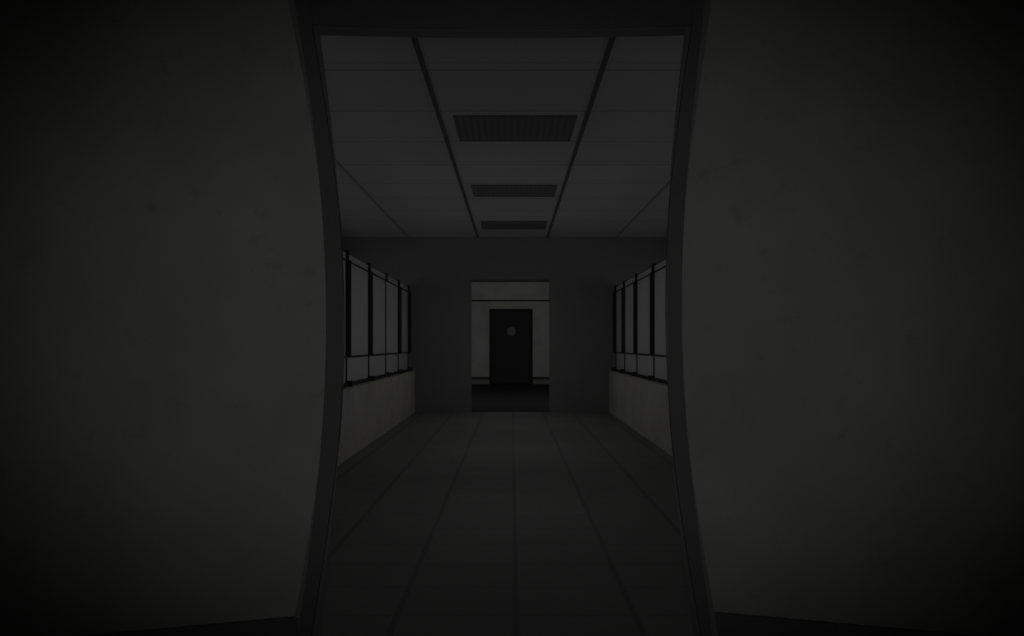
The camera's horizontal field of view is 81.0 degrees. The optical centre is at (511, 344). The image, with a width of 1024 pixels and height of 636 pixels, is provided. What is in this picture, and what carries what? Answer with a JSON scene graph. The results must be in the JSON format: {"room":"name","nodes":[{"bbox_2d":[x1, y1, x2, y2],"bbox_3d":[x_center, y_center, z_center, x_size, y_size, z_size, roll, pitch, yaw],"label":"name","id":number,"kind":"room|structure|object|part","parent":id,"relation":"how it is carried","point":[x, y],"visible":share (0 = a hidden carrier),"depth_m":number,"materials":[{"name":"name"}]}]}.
{"room":"corridor","nodes":[
{"label":"corridor","id":0,"kind":"room"},
{"bbox_2d":[0,0,325,635],"bbox_3d":[-1.858,-0.425,2.515,2.207,3.650,0.156,0,0,-12],"label":"wall","id":1,"kind":"structure","parent":0,"point":[163,281],"depth_m":2.51,"materials":[{"name":"paint"}]},
{"bbox_2d":[79,616,297,635],"bbox_3d":[-1.913,1.294,2.414,2.004,0.212,0.024,0,0,-12],"label":"baseboard","id":2,"kind":"structure","parent":1,"relation":"attached to","point":[280,626],"depth_m":2.56,"materials":[{"name":"grey"}]},
{"bbox_2d":[338,371,414,464],"bbox_3d":[-2.120,0.970,7.680,0.200,0.860,9.640,0,0,0],"label":"wall","id":3,"kind":"structure","parent":0,"point":[370,409],"depth_m":8.69,"materials":[{"name":"paint"}]},
{"bbox_2d":[343,250,411,387],"bbox_3d":[-2.138,-0.347,7.675,0.125,1.775,9.630,0,0,0],"label":"window","id":4,"kind":"structure","parent":3,"relation":"in","point":[377,305],"depth_m":9.38,"materials":[{"name":"grey glass"}]},
{"bbox_3d":[-2.171,-0.478,7.205,0.010,1.267,1.210,0,0,0],"label":"pane","id":5,"kind":"part","parent":4,"relation":"part of","materials":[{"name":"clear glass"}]},
{"bbox_3d":[-2.135,-0.347,7.810,0.120,1.775,0.060,0,0,0],"label":"post","id":6,"kind":"part","parent":4,"relation":"part of","materials":[{"name":"black metal"}]},
{"bbox_3d":[-2.171,0.325,8.420,0.010,0.340,1.220,0,0,0],"label":"pane","id":7,"kind":"part","parent":4,"relation":"part of","materials":[{"name":"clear glass"}]},
{"bbox_3d":[-2.171,-0.478,8.420,0.010,1.267,1.220,0,0,0],"label":"pane","id":8,"kind":"part","parent":4,"relation":"part of","materials":[{"name":"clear glass"}]},
{"bbox_3d":[-2.135,-0.347,9.030,0.120,1.775,0.060,0,0,0],"label":"post","id":9,"kind":"part","parent":4,"relation":"part of","materials":[{"name":"black metal"}]},
{"bbox_3d":[-2.158,0.517,7.675,0.085,0.045,9.630,0,0,0],"label":"sill","id":10,"kind":"part","parent":4,"relation":"part of","materials":[{"name":"black metal"}]},
{"bbox_3d":[-2.171,0.325,9.640,0.010,0.340,1.220,0,0,0],"label":"pane","id":11,"kind":"part","parent":4,"relation":"part of","materials":[{"name":"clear glass"}]},
{"bbox_3d":[-2.140,0.155,7.675,0.050,0.026,9.630,0,0,0],"label":"rail","id":12,"kind":"part","parent":4,"relation":"part of","materials":[{"name":"black metal"}]},
{"bbox_3d":[-2.171,-0.478,9.640,0.010,1.267,1.220,0,0,0],"label":"pane","id":13,"kind":"part","parent":4,"relation":"part of","materials":[{"name":"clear glass"}]},
{"bbox_3d":[-2.135,-0.347,10.250,0.120,1.775,0.060,0,0,0],"label":"post","id":14,"kind":"part","parent":4,"relation":"part of","materials":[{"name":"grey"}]},
{"bbox_3d":[-2.171,-0.478,10.815,0.010,1.267,1.130,0,0,0],"label":"pane","id":15,"kind":"part","parent":4,"relation":"part of","materials":[{"name":"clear glass"}]},
{"bbox_3d":[-2.171,0.325,10.815,0.010,0.340,1.130,0,0,0],"label":"pane","id":16,"kind":"part","parent":4,"relation":"part of","materials":[{"name":"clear glass"}]},
{"bbox_3d":[-2.135,-0.347,11.380,0.120,1.775,0.060,0,0,0],"label":"post","id":17,"kind":"part","parent":4,"relation":"part of","materials":[{"name":"black metal"}]},
{"bbox_3d":[-2.171,0.325,11.915,0.010,0.340,1.070,0,0,0],"label":"pane","id":18,"kind":"part","parent":4,"relation":"part of","materials":[{"name":"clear glass"}]},
{"bbox_3d":[-2.171,-0.478,11.915,0.010,1.267,1.070,0,0,0],"label":"pane","id":19,"kind":"part","parent":4,"relation":"part of","materials":[{"name":"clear glass"}]},
{"bbox_3d":[-2.135,-0.347,12.450,0.120,1.775,0.060,0,0,0],"label":"post","id":20,"kind":"part","parent":4,"relation":"part of","materials":[{"name":"black metal"}]},
{"bbox_2d":[320,35,683,281],"bbox_3d":[0.000,-2.310,9.450,7.900,0.120,24.500,0,0,0],"label":"ceiling","id":21,"kind":"structure","parent":0,"point":[388,137],"depth_m":6.41,"materials":[{"name":"tile"}]},
{"bbox_2d":[335,160,408,237],"bbox_3d":[-2.165,-2.244,7.680,0.040,0.016,9.640,0,0,0],"label":"trim","id":22,"kind":"structure","parent":21,"relation":"attached to","point":[343,170],"depth_m":8.91,"materials":[{"name":"grey metal"}]},
{"bbox_2d":[411,37,478,237],"bbox_3d":[-0.715,-2.244,7.680,0.040,0.016,9.640,0,0,0],"label":"trim","id":23,"kind":"structure","parent":21,"relation":"attached to","point":[414,40],"depth_m":5.83,"materials":[{"name":"grey"}]},
{"bbox_2d":[480,221,546,228],"bbox_3d":[0.031,-2.244,11.250,1.218,0.012,0.740,0,0,0],"label":"recessed light","id":24,"kind":"object","parent":21,"relation":"in","point":[484,224],"visible":1,"depth_m":11.17,"materials":[{"name":"grey"}]},
{"bbox_2d":[471,185,557,196],"bbox_3d":[0.031,-2.244,8.750,1.218,0.012,0.660,0,0,0],"label":"recessed light","id":25,"kind":"object","parent":21,"relation":"in","point":[478,190],"visible":1,"depth_m":8.71,"materials":[{"name":"grey"}]},
{"bbox_2d":[453,116,576,140],"bbox_3d":[0.031,-2.244,6.240,1.218,0.012,0.720,0,0,0],"label":"recessed light","id":26,"kind":"object","parent":21,"relation":"in","point":[469,128],"visible":1,"depth_m":6.21,"materials":[{"name":"grey metal"}]},
{"bbox_2d":[546,37,615,237],"bbox_3d":[0.735,-2.244,7.680,0.040,0.016,9.640,0,0,0],"label":"trim","id":27,"kind":"structure","parent":21,"relation":"attached to","point":[611,39],"depth_m":5.82,"materials":[{"name":"grey"}]},
{"bbox_2d":[616,181,669,237],"bbox_3d":[2.185,-2.244,7.680,0.040,0.016,9.640,0,0,0],"label":"trim","id":28,"kind":"structure","parent":21,"relation":"attached to","point":[668,183],"depth_m":9.88,"materials":[{"name":"grey"}]},
{"bbox_2d":[342,237,666,411],"bbox_3d":[0.000,-0.425,12.550,7.500,3.650,0.100,0,0,0],"label":"wall","id":29,"kind":"structure","parent":0,"point":[582,273],"depth_m":12.50,"materials":[{"name":"grey paint"}]},
{"bbox_2d":[471,411,548,411],"bbox_3d":[-0.032,1.394,12.550,1.631,0.012,0.080,0,0,0],"label":"trim","id":30,"kind":"structure","parent":29,"relation":"attached to","point":[471,411],"depth_m":12.52,"materials":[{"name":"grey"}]},
{"bbox_2d":[319,384,693,635],"bbox_3d":[0.000,1.460,9.450,7.900,0.120,24.500,0,0,0],"label":"floor","id":31,"kind":"structure","parent":0,"point":[444,523],"depth_m":4.55,"materials":[{"name":"grey tile"}]},
{"bbox_2d":[472,282,548,376],"bbox_3d":[0.000,-0.425,21.600,7.500,3.650,0.200,0,0,0],"label":"wall","id":32,"kind":"structure","parent":0,"point":[480,290],"depth_m":21.50,"materials":[{"name":"paint"}]},
{"bbox_2d":[472,377,488,383],"bbox_3d":[-2.284,1.270,21.477,2.931,0.260,0.045,0,0,0],"label":"baseboard","id":33,"kind":"structure","parent":32,"relation":"attached to","point":[475,380],"depth_m":21.47,"materials":[{"name":"grey"}]},
{"bbox_2d":[472,300,548,300],"bbox_3d":[0.000,-1.591,21.575,7.500,0.060,0.090,0,0,0],"label":"trim","id":34,"kind":"structure","parent":32,"relation":"attached to","point":[472,300],"depth_m":21.53,"materials":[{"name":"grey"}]},
{"bbox_2d":[489,309,532,383],"bbox_3d":[-0.036,0.051,21.575,1.562,2.697,0.170,0,0,0],"label":"door","id":35,"kind":"structure","parent":32,"relation":"in","point":[510,330],"depth_m":21.56,"materials":[{"name":"grey paint"}]},
{"bbox_2d":[533,377,548,383],"bbox_3d":[2.249,1.270,21.477,3.003,0.260,0.045,0,0,0],"label":"baseboard","id":36,"kind":"structure","parent":32,"relation":"attached to","point":[536,380],"depth_m":21.47,"materials":[{"name":"grey"}]},
{"bbox_2d":[609,371,671,455],"bbox_3d":[2.120,0.970,7.680,0.200,0.860,9.640,0,0,0],"label":"wall","id":37,"kind":"structure","parent":0,"point":[642,404],"depth_m":9.29,"materials":[{"name":"paint"}]},
{"bbox_2d":[612,260,667,384],"bbox_3d":[2.138,-0.347,7.675,0.125,1.775,9.630,0,0,0],"label":"window","id":38,"kind":"structure","parent":37,"relation":"in","point":[639,336],"depth_m":9.96,"materials":[{"name":"black metal"}]},
{"bbox_3d":[2.135,-0.347,12.450,0.120,1.775,0.060,0,0,0],"label":"post","id":39,"kind":"part","parent":38,"relation":"part of","materials":[{"name":"black metal"}]},
{"bbox_3d":[2.171,-0.478,11.965,0.010,1.267,0.970,0,0,0],"label":"pane","id":40,"kind":"part","parent":38,"relation":"part of","materials":[{"name":"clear glass"}]},
{"bbox_3d":[2.171,0.325,11.965,0.010,0.340,0.970,0,0,0],"label":"pane","id":41,"kind":"part","parent":38,"relation":"part of","materials":[{"name":"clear glass"}]},
{"bbox_3d":[2.135,-0.347,11.480,0.120,1.775,0.060,0,0,0],"label":"post","id":42,"kind":"part","parent":38,"relation":"part of","materials":[{"name":"black metal"}]},
{"bbox_3d":[2.171,-0.478,10.920,0.010,1.267,1.120,0,0,0],"label":"pane","id":43,"kind":"part","parent":38,"relation":"part of","materials":[{"name":"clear glass"}]},
{"bbox_3d":[2.171,0.325,10.920,0.010,0.340,1.120,0,0,0],"label":"pane","id":44,"kind":"part","parent":38,"relation":"part of","materials":[{"name":"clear glass"}]},
{"bbox_3d":[2.135,-0.347,10.360,0.120,1.775,0.060,0,0,0],"label":"post","id":45,"kind":"part","parent":38,"relation":"part of","materials":[{"name":"black metal"}]},
{"bbox_3d":[2.140,0.155,7.675,0.050,0.026,9.630,0,0,0],"label":"rail","id":46,"kind":"part","parent":38,"relation":"part of","materials":[{"name":"black metal"}]},
{"bbox_3d":[2.158,0.517,7.675,0.085,0.045,9.630,0,0,0],"label":"sill","id":47,"kind":"part","parent":38,"relation":"part of","materials":[{"name":"black metal"}]},
{"bbox_3d":[2.171,-0.478,9.740,0.010,1.267,1.240,0,0,0],"label":"pane","id":48,"kind":"part","parent":38,"relation":"part of","materials":[{"name":"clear glass"}]},
{"bbox_3d":[2.171,0.325,9.740,0.010,0.340,1.240,0,0,0],"label":"pane","id":49,"kind":"part","parent":38,"relation":"part of","materials":[{"name":"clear glass"}]},
{"bbox_3d":[2.135,-0.347,9.120,0.120,1.775,0.060,0,0,0],"label":"post","id":50,"kind":"part","parent":38,"relation":"part of","materials":[{"name":"black metal"}]},
{"bbox_3d":[2.171,-0.478,8.490,0.010,1.267,1.260,0,0,0],"label":"pane","id":51,"kind":"part","parent":38,"relation":"part of","materials":[{"name":"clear glass"}]},
{"bbox_3d":[2.171,0.325,8.490,0.010,0.340,1.260,0,0,0],"label":"pane","id":52,"kind":"part","parent":38,"relation":"part of","materials":[{"name":"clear glass"}]},
{"bbox_2d":[665,0,1023,635],"bbox_3d":[1.822,-0.425,2.523,2.279,3.650,0.156,0,0,12],"label":"wall","id":53,"kind":"structure","parent":0,"point":[853,253],"depth_m":2.52,"materials":[{"name":"paint"}]},
{"bbox_2d":[714,612,983,635],"bbox_3d":[1.876,1.287,2.422,2.079,0.226,0.024,0,0,12],"label":"baseboard","id":54,"kind":"structure","parent":53,"relation":"attached to","point":[728,624],"depth_m":2.56,"materials":[{"name":"grey"}]},
{"bbox_3d":[-0.062,-1.959,2.723,1.864,0.582,0.155,0,0,0],"label":"wall","id":55,"kind":"structure","parent":0,"visible":0},
{"bbox_2d":[288,0,717,635],"bbox_3d":[-0.044,-0.134,2.658,1.942,3.068,0.115,0,0,0],"label":"trim","id":56,"kind":"structure","parent":55,"relation":"attached to","point":[311,19],"depth_m":2.60,"materials":[{"name":"grey paint"}]}
]}

